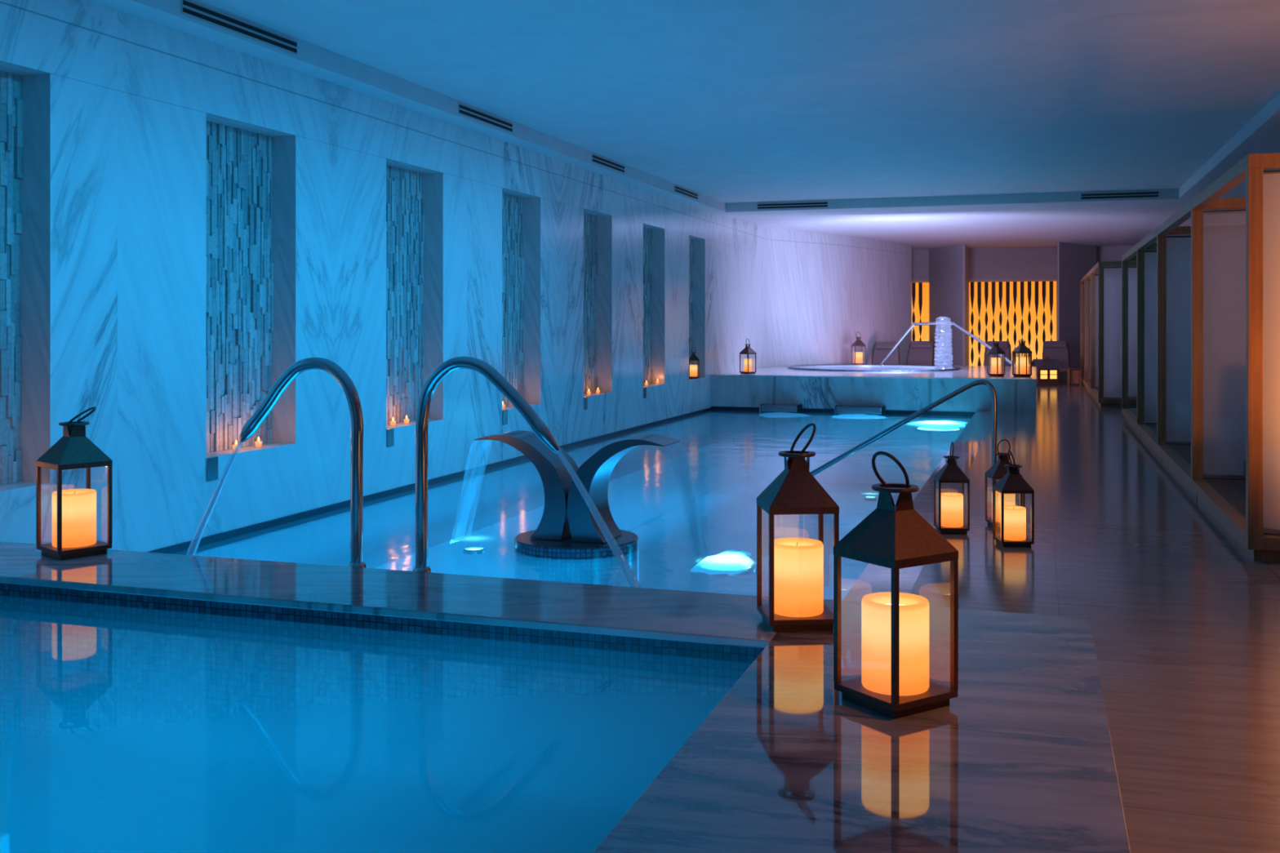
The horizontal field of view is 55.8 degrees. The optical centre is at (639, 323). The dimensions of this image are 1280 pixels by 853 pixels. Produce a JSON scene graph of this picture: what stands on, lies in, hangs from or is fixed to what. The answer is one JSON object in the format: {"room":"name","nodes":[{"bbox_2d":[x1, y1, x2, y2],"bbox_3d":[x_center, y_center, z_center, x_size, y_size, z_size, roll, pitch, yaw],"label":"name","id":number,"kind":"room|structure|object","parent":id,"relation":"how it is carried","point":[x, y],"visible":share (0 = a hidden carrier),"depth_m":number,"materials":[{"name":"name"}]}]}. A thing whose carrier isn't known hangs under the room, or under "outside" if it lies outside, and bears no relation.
{"room":"spa","nodes":[
{"label":"spa","id":0,"kind":"room"},
{"bbox_2d":[0,783,453,852],"bbox_3d":[-2.604,2.200,2.505,4.585,0.001,5.930,0,0,18],"label":"floor","id":1,"kind":"structure","parent":0,"point":[35,820],"depth_m":5.22,"materials":[{"name":"tile"}]},
{"bbox_2d":[0,831,8,852],"bbox_3d":[-4.033,2.060,2.539,1.850,0.260,4.900,0,0,18],"label":"step","id":2,"kind":"structure","parent":1,"relation":"on","point":[4,837],"depth_m":4.56,"materials":[{"name":"tile"}]},
{"bbox_2d":[0,0,763,551],"bbox_3d":[-1.674,0.380,13.027,0.230,4.940,26.700,0,0,18],"label":"wall","id":3,"kind":"structure","parent":0,"point":[187,221],"depth_m":9.53,"materials":[{"name":"stone"}]},
{"bbox_2d":[206,457,217,481],"bbox_3d":[-3.023,1.030,8.545,0.010,0.160,0.120,0,0,18],"label":"wall plate","id":4,"kind":"object","parent":3,"relation":"attached to","point":[211,463],"visible":1,"depth_m":8.53,"materials":[{"name":"silver metal"}]},
{"bbox_2d":[386,428,394,447],"bbox_3d":[-2.251,1.030,10.891,0.010,0.160,0.120,0,0,18],"label":"wall plate","id":5,"kind":"object","parent":3,"relation":"attached to","point":[389,433],"visible":1,"depth_m":10.88,"materials":[{"name":"silver metal"}]},
{"bbox_2d":[147,407,711,555],"bbox_3d":[-1.180,1.545,14.139,0.012,0.090,15.680,0,0,18],"label":"pool edge","id":6,"kind":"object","parent":3,"relation":"attached to","point":[188,548],"depth_m":10.04,"materials":[{"name":"grey stone"}]},
{"bbox_2d":[502,409,507,425],"bbox_3d":[-1.478,1.030,13.237,0.010,0.160,0.120,0,0,18],"label":"wall plate","id":7,"kind":"object","parent":3,"relation":"attached to","point":[504,413],"visible":1,"depth_m":13.22,"materials":[{"name":"silver metal"}]},
{"bbox_2d":[688,346,699,378],"bbox_3d":[0.922,0.675,20.758,0.189,0.537,0.189,0,0,-5],"label":"metal lantern","id":8,"kind":"object","parent":3,"relation":"on","point":[693,357],"visible":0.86,"depth_m":20.68,"materials":[{"name":"brown metal"}]},
{"bbox_2d":[689,364,697,376],"bbox_3d":[0.919,0.811,20.754,0.132,0.199,0.132,0,0,18],"label":"pillar candle","id":9,"kind":"object","parent":8,"relation":"on","point":[693,368],"visible":1,"depth_m":20.70,"materials":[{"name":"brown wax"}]},
{"bbox_2d":[0,583,764,852],"bbox_3d":[-1.574,2.018,5.635,4.585,1.564,0.660,0,0,18],"label":"swimming pool","id":10,"kind":"structure","parent":0,"point":[455,737],"depth_m":5.18,"materials":[{"name":"blue liquid"}]},
{"bbox_2d":[0,541,777,648],"bbox_3d":[-1.574,1.218,5.635,4.585,0.035,0.720,0,0,18],"label":"coping","id":11,"kind":"object","parent":10,"relation":"on","point":[677,615],"visible":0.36,"depth_m":5.36,"materials":[{"name":"stone"}]},
{"bbox_2d":[35,406,112,560],"bbox_3d":[-2.942,0.817,6.293,0.286,0.767,0.286,0,0,42],"label":"metal lantern","id":12,"kind":"object","parent":11,"relation":"on","point":[73,451],"visible":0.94,"depth_m":6.24,"materials":[{"name":"brown metal"}]},
{"bbox_2d":[52,488,96,547],"bbox_3d":[-2.941,1.011,6.286,0.210,0.276,0.210,0,0,18],"label":"pillar candle","id":13,"kind":"object","parent":12,"relation":"on","point":[78,505],"visible":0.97,"depth_m":6.20,"materials":[{"name":"orange wax"}]},
{"bbox_2d":[36,540,111,555],"bbox_3d":[-2.941,1.161,6.286,0.273,0.022,0.273,0,0,42],"label":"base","id":14,"kind":"object","parent":12,"relation":"on","point":[99,548],"depth_m":6.21,"materials":[{"name":"brown metal"}]},
{"bbox_2d":[239,357,366,568],"bbox_3d":[-1.958,1.456,6.228,1.197,2.568,0.161,0,0,19],"label":"spout","id":15,"kind":"object","parent":11,"relation":"attached to","point":[252,424],"visible":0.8,"depth_m":6.07,"materials":[{"name":"silver metal"}]},
{"bbox_2d":[412,355,559,572],"bbox_3d":[-0.500,1.450,5.740,1.331,2.580,0.161,0,0,18],"label":"spout","id":16,"kind":"object","parent":11,"relation":"attached to","point":[538,426],"visible":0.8,"depth_m":5.93,"materials":[{"name":"silver metal"}]},
{"bbox_2d":[592,599,1130,852],"bbox_3d":[0.234,2.000,1.923,1.160,1.600,6.700,0,0,18],"label":"marble floor","id":17,"kind":"structure","parent":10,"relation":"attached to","point":[1022,760],"depth_m":3.31,"materials":[{"name":"stone"}]},
{"bbox_2d":[756,422,839,631],"bbox_3d":[0.631,0.800,4.832,0.286,0.800,0.286,0,0,-5],"label":"metal lantern","id":18,"kind":"object","parent":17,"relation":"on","point":[795,491],"visible":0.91,"depth_m":4.73,"materials":[{"name":"brown metal"}]},
{"bbox_2d":[756,604,833,626],"bbox_3d":[0.626,1.161,4.826,0.273,0.022,0.273,0,0,-5],"label":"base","id":19,"kind":"object","parent":18,"relation":"on","point":[825,619],"depth_m":4.70,"materials":[{"name":"brown metal"}]},
{"bbox_2d":[773,537,823,617],"bbox_3d":[0.626,1.011,4.826,0.210,0.276,0.210,0,0,18],"label":"pillar candle","id":20,"kind":"object","parent":18,"relation":"on","point":[798,562],"visible":0.91,"depth_m":4.74,"materials":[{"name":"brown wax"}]},
{"bbox_2d":[833,451,958,719],"bbox_3d":[0.810,0.800,3.837,0.286,0.800,0.286,0,0,-33],"label":"metal lantern","id":21,"kind":"object","parent":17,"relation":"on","point":[895,537],"visible":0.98,"depth_m":3.77,"materials":[{"name":"brown metal"}]},
{"bbox_2d":[861,591,928,695],"bbox_3d":[0.808,1.011,3.829,0.210,0.276,0.210,0,0,18],"label":"pillar candle","id":22,"kind":"object","parent":21,"relation":"on","point":[876,607],"visible":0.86,"depth_m":3.75,"materials":[{"name":"orange wax"}]},
{"bbox_2d":[833,676,957,711],"bbox_3d":[0.808,1.161,3.829,0.273,0.022,0.273,0,0,-33],"label":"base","id":23,"kind":"object","parent":21,"relation":"on","point":[936,695],"depth_m":3.75,"materials":[{"name":"brown metal"}]},
{"bbox_2d":[190,435,952,596],"bbox_3d":[0.994,2.115,13.407,4.600,1.270,15.710,0,0,18],"label":"basin","id":24,"kind":"object","parent":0,"point":[722,517],"visible":0.13,"depth_m":14.08,"materials":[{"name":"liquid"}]},
{"bbox_2d":[332,438,733,578],"bbox_3d":[-0.999,2.370,14.069,0.400,0.740,15.700,0,0,18],"label":"pool water","id":25,"kind":"structure","parent":24,"relation":"on","point":[634,500],"depth_m":12.80,"materials":[{"name":"liquid"}]},
{"bbox_2d":[474,430,679,587],"bbox_3d":[-0.438,1.755,8.356,1.792,1.970,0.860,0,0,18],"label":"fountain","id":26,"kind":"object","parent":24,"relation":"on","point":[577,538],"visible":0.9,"depth_m":8.16,"materials":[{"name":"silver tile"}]},
{"bbox_2d":[449,410,972,488],"bbox_3d":[0.994,1.550,13.407,4.600,0.001,15.710,0,0,18],"label":"pool","id":27,"kind":"object","parent":24,"relation":"in","point":[724,428],"visible":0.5,"depth_m":16.02,"materials":[{"name":"blue liquid"}]},
{"bbox_2d":[462,546,485,554],"bbox_3d":[-1.195,1.635,8.711,0.161,0.030,0.161,0,0,18],"label":"lamp","id":28,"kind":"object","parent":27,"relation":"in","point":[473,549],"visible":1,"depth_m":8.67,"materials":[{"name":"silver metal"}]},
{"bbox_2d":[689,550,753,574],"bbox_3d":[0.566,1.536,7.886,0.342,0.048,0.818,0,0,18],"label":"foam","id":29,"kind":"object","parent":27,"relation":"on","point":[728,562],"visible":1,"depth_m":7.70,"materials":[{"name":"liquid"}]},
{"bbox_2d":[702,564,755,576],"bbox_3d":[0.557,1.572,7.860,0.391,0.060,0.391,0,0,18],"label":"lamp","id":30,"kind":"object","parent":27,"relation":"in","point":[752,568],"visible":0.17,"depth_m":7.71,"materials":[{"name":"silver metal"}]},
{"bbox_2d":[759,412,810,417],"bbox_3d":[2.419,1.536,20.454,0.915,0.048,0.907,0,0,-13],"label":"foam","id":31,"kind":"object","parent":27,"relation":"on","point":[775,414],"visible":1,"depth_m":20.23,"materials":[{"name":"liquid"}]},
{"bbox_2d":[831,413,886,418],"bbox_3d":[3.654,1.536,20.091,1.004,0.048,0.890,0,0,18],"label":"pool light","id":32,"kind":"object","parent":27,"relation":"on","point":[843,415],"visible":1,"depth_m":19.89,"materials":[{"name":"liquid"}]},
{"bbox_2d":[906,420,966,428],"bbox_3d":[4.554,1.536,18.600,0.955,0.048,1.763,0,0,18],"label":"pool light","id":33,"kind":"object","parent":27,"relation":"on","point":[927,424],"visible":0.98,"depth_m":18.39,"materials":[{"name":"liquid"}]},
{"bbox_2d":[829,514,869,600],"bbox_3d":[2.154,2.355,11.398,0.380,0.770,2.200,0,0,18],"label":"step","id":34,"kind":"structure","parent":24,"relation":"on","point":[851,570],"depth_m":10.37,"materials":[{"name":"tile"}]},
{"bbox_2d":[89,0,1279,217],"bbox_3d":[2.272,-2.120,10.175,9.650,0.260,23.750,0,0,18],"label":"ceiling","id":35,"kind":"structure","parent":0,"point":[312,60],"depth_m":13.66,"materials":[{"name":"paint"}]},
{"bbox_2d":[181,0,297,55],"bbox_3d":[-2.781,-2.072,8.480,0.010,0.110,1.290,0,0,18],"label":"ceiling vent","id":36,"kind":"object","parent":35,"relation":"in","point":[193,9],"visible":1,"depth_m":8.41,"materials":[{"name":"grey metal"}]},
{"bbox_2d":[457,102,512,133],"bbox_3d":[-1.548,-2.072,12.223,0.010,0.110,1.250,0,0,18],"label":"ceiling vent","id":37,"kind":"object","parent":35,"relation":"in","point":[463,109],"visible":1,"depth_m":12.17,"materials":[{"name":"grey metal"}]},
{"bbox_2d":[591,153,624,173],"bbox_3d":[-0.403,-2.072,15.699,0.010,0.110,1.250,0,0,18],"label":"ceiling vent","id":38,"kind":"object","parent":35,"relation":"in","point":[597,159],"visible":1,"depth_m":15.65,"materials":[{"name":"grey metal"}]},
{"bbox_2d":[674,184,697,199],"bbox_3d":[0.739,-2.072,19.166,0.010,0.110,1.310,0,0,18],"label":"ceiling vent","id":39,"kind":"object","parent":35,"relation":"in","point":[677,189],"visible":1,"depth_m":19.12,"materials":[{"name":"grey metal"}]},
{"bbox_2d":[756,200,827,209],"bbox_3d":[2.673,-2.072,21.223,1.260,0.110,0.010,0,0,18],"label":"ceiling vent","id":40,"kind":"object","parent":35,"relation":"in","point":[801,204],"visible":1,"depth_m":21.22,"materials":[{"name":"grey metal"}]},
{"bbox_2d":[1080,191,1159,199],"bbox_3d":[7.755,-2.072,19.549,1.180,0.110,0.010,0,0,18],"label":"ceiling vent","id":41,"kind":"object","parent":35,"relation":"in","point":[1135,194],"visible":1,"depth_m":19.54,"materials":[{"name":"grey metal"}]},
{"bbox_2d":[763,226,911,367],"bbox_3d":[4.840,-0.305,28.704,0.568,3.610,7.524,0,0,38],"label":"wall","id":42,"kind":"structure","parent":0,"point":[820,290],"depth_m":27.62,"materials":[{"name":"stone"}]},
{"bbox_2d":[711,375,1036,412],"bbox_3d":[4.936,1.213,23.906,5.520,0.554,6.700,0,0,18],"label":"wall","id":43,"kind":"structure","parent":0,"point":[815,393],"depth_m":20.71,"materials":[{"name":"stone"}]},
{"bbox_2d":[759,403,802,413],"bbox_3d":[2.449,1.488,21.021,0.700,0.165,0.310,0,0,18],"label":"shelf","id":44,"kind":"object","parent":43,"relation":"attached to","point":[763,407],"visible":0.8,"depth_m":20.89,"materials":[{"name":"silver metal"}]},
{"bbox_2d":[711,406,975,416],"bbox_3d":[3.449,1.535,20.862,4.600,0.110,0.012,0,0,18],"label":"trim","id":45,"kind":"structure","parent":43,"relation":"attached to","point":[713,408],"depth_m":20.61,"materials":[{"name":"grey stone"}]},
{"bbox_2d":[834,404,885,415],"bbox_3d":[3.745,1.488,20.594,0.830,0.165,0.310,0,0,18],"label":"shelf","id":46,"kind":"object","parent":43,"relation":"attached to","point":[868,410],"visible":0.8,"depth_m":20.48,"materials":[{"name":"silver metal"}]},
{"bbox_2d":[710,373,1036,380],"bbox_3d":[3.935,0.923,20.850,5.530,0.022,0.330,0,0,18],"label":"trim","id":47,"kind":"structure","parent":43,"relation":"attached to","point":[721,375],"depth_m":20.68,"materials":[{"name":"stone"}]},
{"bbox_2d":[786,364,961,372],"bbox_3d":[4.828,0.917,25.047,3.540,0.034,3.540,0,0,18],"label":"trim","id":48,"kind":"structure","parent":43,"relation":"attached to","point":[955,368],"depth_m":23.82,"materials":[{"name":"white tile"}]},
{"bbox_2d":[725,365,1036,377],"bbox_3d":[4.936,1.192,23.906,5.520,0.515,6.700,0,0,18],"label":"deck","id":49,"kind":"object","parent":43,"relation":"on","point":[966,371],"visible":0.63,"depth_m":22.96,"materials":[{"name":"stone"}]},
{"bbox_2d":[739,338,755,373],"bbox_3d":[1.949,0.592,21.842,0.223,0.640,0.223,0,0,-42],"label":"metal lantern","id":50,"kind":"object","parent":49,"relation":"on","point":[747,350],"visible":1,"depth_m":21.79,"materials":[{"name":"brown metal"}]},
{"bbox_2d":[744,358,751,371],"bbox_3d":[1.949,0.754,21.836,0.133,0.235,0.133,0,0,18],"label":"pillar candle","id":51,"kind":"object","parent":50,"relation":"on","point":[745,359],"visible":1,"depth_m":21.79,"materials":[{"name":"brown wax"}]},
{"bbox_2d":[851,331,866,364],"bbox_3d":[4.873,0.560,26.934,0.263,0.749,0.263,0,0,-8],"label":"metal lantern","id":52,"kind":"object","parent":49,"relation":"on","point":[858,343],"visible":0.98,"depth_m":26.84,"materials":[{"name":"brown metal"}]},
{"bbox_2d":[855,351,862,363],"bbox_3d":[4.869,0.763,26.929,0.184,0.249,0.184,0,0,18],"label":"pillar candle","id":53,"kind":"object","parent":52,"relation":"on","point":[859,355],"visible":1,"depth_m":26.84,"materials":[{"name":"brown wax"}]},
{"bbox_2d":[794,364,953,377],"bbox_3d":[4.828,1.435,25.047,3.300,1.030,3.300,0,0,18],"label":"tub basin","id":54,"kind":"object","parent":49,"relation":"in","point":[829,366],"visible":0.12,"depth_m":26.53,"materials":[{"name":"tile"}]},
{"bbox_2d":[810,367,933,369],"bbox_3d":[4.828,0.970,25.047,3.300,0.001,3.300,0,0,18],"label":"water","id":55,"kind":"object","parent":54,"relation":"in","point":[835,368],"visible":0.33,"depth_m":25.97,"materials":[{"name":"blue liquid"}]},
{"bbox_2d":[933,316,952,369],"bbox_3d":[6.274,0.433,24.995,0.400,1.154,0.395,0,0,18],"label":"column","id":56,"kind":"structure","parent":55,"relation":"on","point":[943,350],"depth_m":24.86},
{"bbox_2d":[880,321,1016,368],"bbox_3d":[6.428,0.473,25.175,0.242,1.007,3.876,0,0,-34],"label":"rail","id":57,"kind":"object","parent":49,"relation":"attached to","point":[913,324],"visible":0.71,"depth_m":25.60,"materials":[{"name":"silver metal"}]},
{"bbox_2d":[986,341,1004,376],"bbox_3d":[6.307,0.625,21.402,0.300,0.618,0.334,0,0,7],"label":"lantern","id":58,"kind":"object","parent":49,"relation":"on","point":[995,349],"visible":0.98,"depth_m":21.32,"materials":[{"name":"brown metal"}]},
{"bbox_2d":[991,357,1000,373],"bbox_3d":[6.302,0.748,21.403,0.163,0.284,0.163,0,0,18],"label":"pillar candle","id":59,"kind":"object","parent":58,"relation":"on","point":[993,360],"visible":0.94,"depth_m":21.34,"materials":[{"name":"brown wax"}]},
{"bbox_2d":[1012,339,1031,377],"bbox_3d":[6.725,0.611,21.264,0.335,0.647,0.324,0,0,12],"label":"lantern","id":60,"kind":"object","parent":49,"relation":"on","point":[1021,348],"visible":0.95,"depth_m":21.17,"materials":[{"name":"brown metal"}]},
{"bbox_2d":[1016,356,1027,373],"bbox_3d":[6.720,0.739,21.265,0.198,0.298,0.198,0,0,18],"label":"pillar candle","id":61,"kind":"object","parent":60,"relation":"on","point":[1022,359],"visible":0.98,"depth_m":21.18,"materials":[{"name":"brown wax"}]},
{"bbox_2d":[842,410,991,601],"bbox_3d":[3.322,1.466,12.676,0.320,0.038,15.639,0,0,18],"label":"trim","id":62,"kind":"structure","parent":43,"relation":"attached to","point":[873,579],"depth_m":9.86,"materials":[{"name":"stone"}]},
{"bbox_2d":[928,244,968,365],"bbox_3d":[8.217,-0.325,32.380,1.050,3.550,1.950,0,0,18],"label":"wall pier","id":63,"kind":"object","parent":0,"point":[948,266],"visible":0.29,"depth_m":32.08,"materials":[{"name":"paint"}]},
{"bbox_2d":[738,205,1245,249],"bbox_3d":[7.689,-2.150,27.342,10.100,0.200,12.250,0,0,18],"label":"ceiling","id":64,"kind":"structure","parent":0,"point":[1105,226],"depth_m":25.36,"materials":[{"name":"paint"}]},
{"bbox_2d":[911,245,1156,282],"bbox_3d":[9.622,-0.350,33.049,10.000,3.800,0.200,0,0,18],"label":"wall","id":65,"kind":"structure","parent":0,"point":[1018,264],"depth_m":32.79,"materials":[{"name":"paint"}]},
{"bbox_2d":[911,377,1279,852],"bbox_3d":[3.991,1.450,15.952,10.000,0.001,36.200,0,0,18],"label":"floor","id":66,"kind":"structure","parent":0,"point":[1185,624],"depth_m":6.27,"materials":[{"name":"stone"}]},
{"bbox_2d":[871,342,899,364],"bbox_3d":[5.728,0.946,28.309,0.720,1.007,1.860,0,0,14],"label":"chaise lounger","id":67,"kind":"object","parent":66,"relation":"on","point":[881,349],"visible":0.39,"depth_m":28.92,"materials":[{"name":"brown fabric"}]},
{"bbox_2d":[875,342,897,348],"bbox_3d":[5.917,0.524,29.052,0.500,0.163,0.175,0,0,14],"label":"pillow","id":68,"kind":"object","parent":67,"relation":"on","point":[877,344],"depth_m":29.02,"materials":[{"name":"fabric"}]},
{"bbox_2d":[809,379,997,489],"bbox_3d":[2.114,1.097,10.885,2.162,1.212,0.100,0,0,18],"label":"handrail","id":69,"kind":"object","parent":66,"relation":"attached to","point":[994,407],"visible":0.71,"depth_m":10.69,"materials":[{"name":"silver metal"}]},
{"bbox_2d":[906,341,933,364],"bbox_3d":[6.785,0.946,29.487,0.720,1.007,1.860,0,0,18],"label":"chaise lounger","id":70,"kind":"object","parent":66,"relation":"on","point":[919,353],"visible":0.56,"depth_m":30.04,"materials":[{"name":"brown fabric"}]},
{"bbox_2d":[911,341,931,347],"bbox_3d":[7.025,0.524,30.216,0.500,0.163,0.175,0,0,18],"label":"pillow","id":71,"kind":"object","parent":70,"relation":"on","point":[913,344],"depth_m":30.17,"materials":[{"name":"fabric"}]},
{"bbox_2d":[911,282,928,341],"bbox_3d":[7.670,0.160,33.531,0.690,2.580,0.075,0,0,18],"label":"slatted screen","id":72,"kind":"object","parent":66,"relation":"on","point":[920,291],"visible":0.41,"depth_m":33.50,"materials":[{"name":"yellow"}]},
{"bbox_2d":[933,441,969,533],"bbox_3d":[2.172,1.135,8.418,0.218,0.624,0.218,0,0,4],"label":"metal lantern","id":73,"kind":"object","parent":66,"relation":"on","point":[950,473],"visible":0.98,"depth_m":8.33,"materials":[{"name":"brown metal"}]},
{"bbox_2d":[933,523,969,530],"bbox_3d":[2.168,1.417,8.414,0.207,0.016,0.207,0,0,4],"label":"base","id":74,"kind":"object","parent":73,"relation":"on","point":[938,526],"depth_m":8.32,"materials":[{"name":"brown metal"}]},
{"bbox_2d":[941,492,963,527],"bbox_3d":[2.168,1.297,8.414,0.160,0.221,0.160,0,0,18],"label":"pillar candle","id":75,"kind":"object","parent":73,"relation":"on","point":[952,503],"visible":0.98,"depth_m":8.35,"materials":[{"name":"orange wax"}]},
{"bbox_2d":[983,341,1011,366],"bbox_3d":[8.648,0.946,29.295,0.720,1.007,1.860,0,0,18],"label":"chaise lounger","id":76,"kind":"object","parent":66,"relation":"on","point":[1005,346],"visible":0.44,"depth_m":29.86,"materials":[{"name":"brown fabric"}]},
{"bbox_2d":[987,341,1008,347],"bbox_3d":[8.888,0.524,30.023,0.500,0.163,0.175,0,0,18],"label":"pillow","id":77,"kind":"object","parent":76,"relation":"on","point":[1002,344],"depth_m":29.97,"materials":[{"name":"fabric"}]},
{"bbox_2d":[985,439,1022,528],"bbox_3d":[2.603,1.139,8.645,0.218,0.623,0.218,0,0,1],"label":"metal lantern","id":78,"kind":"object","parent":66,"relation":"on","point":[997,470],"visible":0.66,"depth_m":8.61,"materials":[{"name":"brown metal"}]},
{"bbox_2d":[985,518,1000,525],"bbox_3d":[2.599,1.420,8.641,0.207,0.016,0.207,0,0,1],"label":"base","id":79,"kind":"object","parent":78,"relation":"on","point":[989,521],"depth_m":8.63,"materials":[{"name":"brown metal"}]},
{"bbox_2d":[991,490,1015,522],"bbox_3d":[2.599,1.308,8.641,0.160,0.206,0.160,0,0,18],"label":"pillar candle","id":80,"kind":"object","parent":78,"relation":"on","point":[1009,499],"visible":0.38,"depth_m":8.58,"materials":[{"name":"orange wax"}]},
{"bbox_2d":[968,281,1056,377],"bbox_3d":[10.082,0.160,32.737,2.260,2.580,0.075,0,0,18],"label":"slatted screen","id":81,"kind":"object","parent":66,"relation":"on","point":[1011,312],"visible":0.72,"depth_m":32.74,"materials":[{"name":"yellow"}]},
{"bbox_2d":[992,449,1034,546],"bbox_3d":[2.450,1.140,7.926,0.218,0.621,0.218,0,0,1],"label":"metal lantern","id":82,"kind":"object","parent":66,"relation":"on","point":[1011,482],"visible":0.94,"depth_m":7.85,"materials":[{"name":"brown metal"}]},
{"bbox_2d":[1000,505,1026,541],"bbox_3d":[2.446,1.308,7.922,0.160,0.206,0.160,0,0,18],"label":"pillar candle","id":83,"kind":"object","parent":82,"relation":"on","point":[1015,517],"visible":0.97,"depth_m":7.85,"materials":[{"name":"orange wax"}]},
{"bbox_2d":[993,536,1034,544],"bbox_3d":[2.446,1.420,7.922,0.207,0.016,0.207,0,0,1],"label":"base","id":84,"kind":"object","parent":82,"relation":"on","point":[1001,541],"depth_m":7.82,"materials":[{"name":"brown metal"}]},
{"bbox_2d":[1031,355,1062,386],"bbox_3d":[9.484,1.110,28.251,0.620,0.680,0.440,0,0,-6],"label":"lantern","id":85,"kind":"object","parent":66,"relation":"on","point":[1048,370],"visible":0.86,"depth_m":28.10,"materials":[{"name":"brown wood"}]},
{"bbox_2d":[1042,341,1071,384],"bbox_3d":[10.169,0.946,29.531,0.720,1.007,1.860,0,0,18],"label":"chaise lounger","id":86,"kind":"object","parent":66,"relation":"on","point":[1059,350],"visible":0.48,"depth_m":30.11,"materials":[{"name":"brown fabric"}]},
{"bbox_2d":[1044,341,1066,347],"bbox_3d":[10.409,0.524,30.259,0.500,0.163,0.175,0,0,18],"label":"pillow","id":87,"kind":"object","parent":86,"relation":"on","point":[1047,344],"depth_m":30.22,"materials":[{"name":"fabric"}]},
{"bbox_2d":[1066,367,1081,386],"bbox_3d":[10.145,1.245,28.244,0.320,0.410,0.320,0,0,18],"label":"side table","id":88,"kind":"object","parent":66,"relation":"on","point":[1073,374],"visible":1,"depth_m":28.14,"materials":[{"name":"brown wood"}]},
{"bbox_2d":[1056,241,1096,381],"bbox_3d":[11.313,-0.325,31.281,0.980,3.550,2.100,0,0,18],"label":"wall pier","id":89,"kind":"object","parent":66,"relation":"on","point":[1074,261],"visible":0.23,"depth_m":30.93,"materials":[{"name":"paint"}]},
{"bbox_2d":[1080,275,1090,387],"bbox_3d":[11.586,0.190,28.242,2.360,2.520,3.098,0,0,18],"label":"cabana","id":90,"kind":"object","parent":66,"relation":"on","point":[1085,284],"visible":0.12,"depth_m":27.25,"materials":[{"name":"brown wood"}]},
{"bbox_2d":[1088,280,1090,378],"bbox_3d":[11.147,0.145,26.907,2.178,2.210,0.084,0,0,18],"label":"curtain","id":91,"kind":"object","parent":90,"relation":"hanging from","point":[1089,281],"depth_m":27.26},
{"bbox_2d":[1084,270,1097,395],"bbox_3d":[10.585,0.190,25.203,2.360,2.520,3.298,0,0,18],"label":"cabana","id":92,"kind":"object","parent":66,"relation":"on","point":[1093,384],"visible":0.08,"depth_m":24.00,"materials":[{"name":"brown wood"}]},
{"bbox_2d":[1095,275,1097,386],"bbox_3d":[10.113,0.145,23.768,2.178,2.210,0.075,0,0,18],"label":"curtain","id":93,"kind":"object","parent":92,"relation":"hanging from","point":[1096,276],"depth_m":24.10,"materials":[{"name":"white fabric"}]},
{"bbox_2d":[1090,261,1137,408],"bbox_3d":[9.553,0.190,22.068,2.360,2.520,3.298,0,0,18],"label":"cabana","id":94,"kind":"object","parent":66,"relation":"on","point":[1108,393],"visible":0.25,"depth_m":20.91,"materials":[{"name":"white fabric"}]},
{"bbox_2d":[1103,267,1137,395],"bbox_3d":[9.083,0.145,20.642,2.178,2.210,0.085,0,0,18],"label":"curtain","id":95,"kind":"object","parent":94,"relation":"hanging from","point":[1112,276],"depth_m":20.93,"materials":[{"name":"white fabric"}]},
{"bbox_2d":[1121,243,1156,435],"bbox_3d":[7.882,0.210,16.643,2.140,2.480,3.048,0,0,18],"label":"cabana","id":96,"kind":"object","parent":66,"relation":"on","point":[1145,412],"visible":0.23,"depth_m":15.61,"materials":[{"name":"brown wood"}]},
{"bbox_2d":[1144,252,1156,420],"bbox_3d":[7.450,0.165,15.331,1.958,2.170,0.072,0,0,18],"label":"curtain","id":97,"kind":"object","parent":96,"relation":"hanging from","point":[1150,258],"depth_m":15.60,"materials":[{"name":"white fabric"}]},
{"bbox_2d":[1137,226,1191,458],"bbox_3d":[6.970,0.210,13.875,2.140,2.480,2.778,0,0,18],"label":"cabana","id":98,"kind":"object","parent":66,"relation":"on","point":[1173,426],"visible":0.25,"depth_m":12.94,"materials":[{"name":"brown wood"}]},
{"bbox_2d":[1166,237,1191,440],"bbox_3d":[6.581,0.165,12.693,1.958,2.170,0.067,0,0,18],"label":"curtain","id":99,"kind":"object","parent":98,"relation":"hanging from","point":[1178,249],"depth_m":12.94,"materials":[{"name":"white fabric"}]},
{"bbox_2d":[1157,197,1245,497],"bbox_3d":[6.060,0.210,11.111,2.140,2.480,3.038,0,0,18],"label":"cabana","id":100,"kind":"object","parent":66,"relation":"on","point":[1216,451],"visible":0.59,"depth_m":10.05,"materials":[{"name":"white fabric"}]},
{"bbox_2d":[1203,212,1245,474],"bbox_3d":[5.630,0.165,9.805,1.958,2.170,0.077,0,0,19],"label":"curtain","id":101,"kind":"object","parent":100,"relation":"hanging from","point":[1224,233],"depth_m":10.05,"materials":[{"name":"white fabric"}]},
{"bbox_2d":[1191,152,1279,562],"bbox_3d":[5.146,0.210,8.338,2.140,2.480,2.798,0,0,18],"label":"cabana","id":102,"kind":"object","parent":66,"relation":"on","point":[1249,510],"visible":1,"depth_m":7.40,"materials":[{"name":"brown wood"}]},
{"bbox_2d":[1263,173,1279,528],"bbox_3d":[4.754,0.165,7.145,1.958,2.170,0.080,0,0,18],"label":"curtain","id":103,"kind":"object","parent":102,"relation":"hanging from","point":[1271,180],"depth_m":7.41,"materials":[{"name":"white fabric"}]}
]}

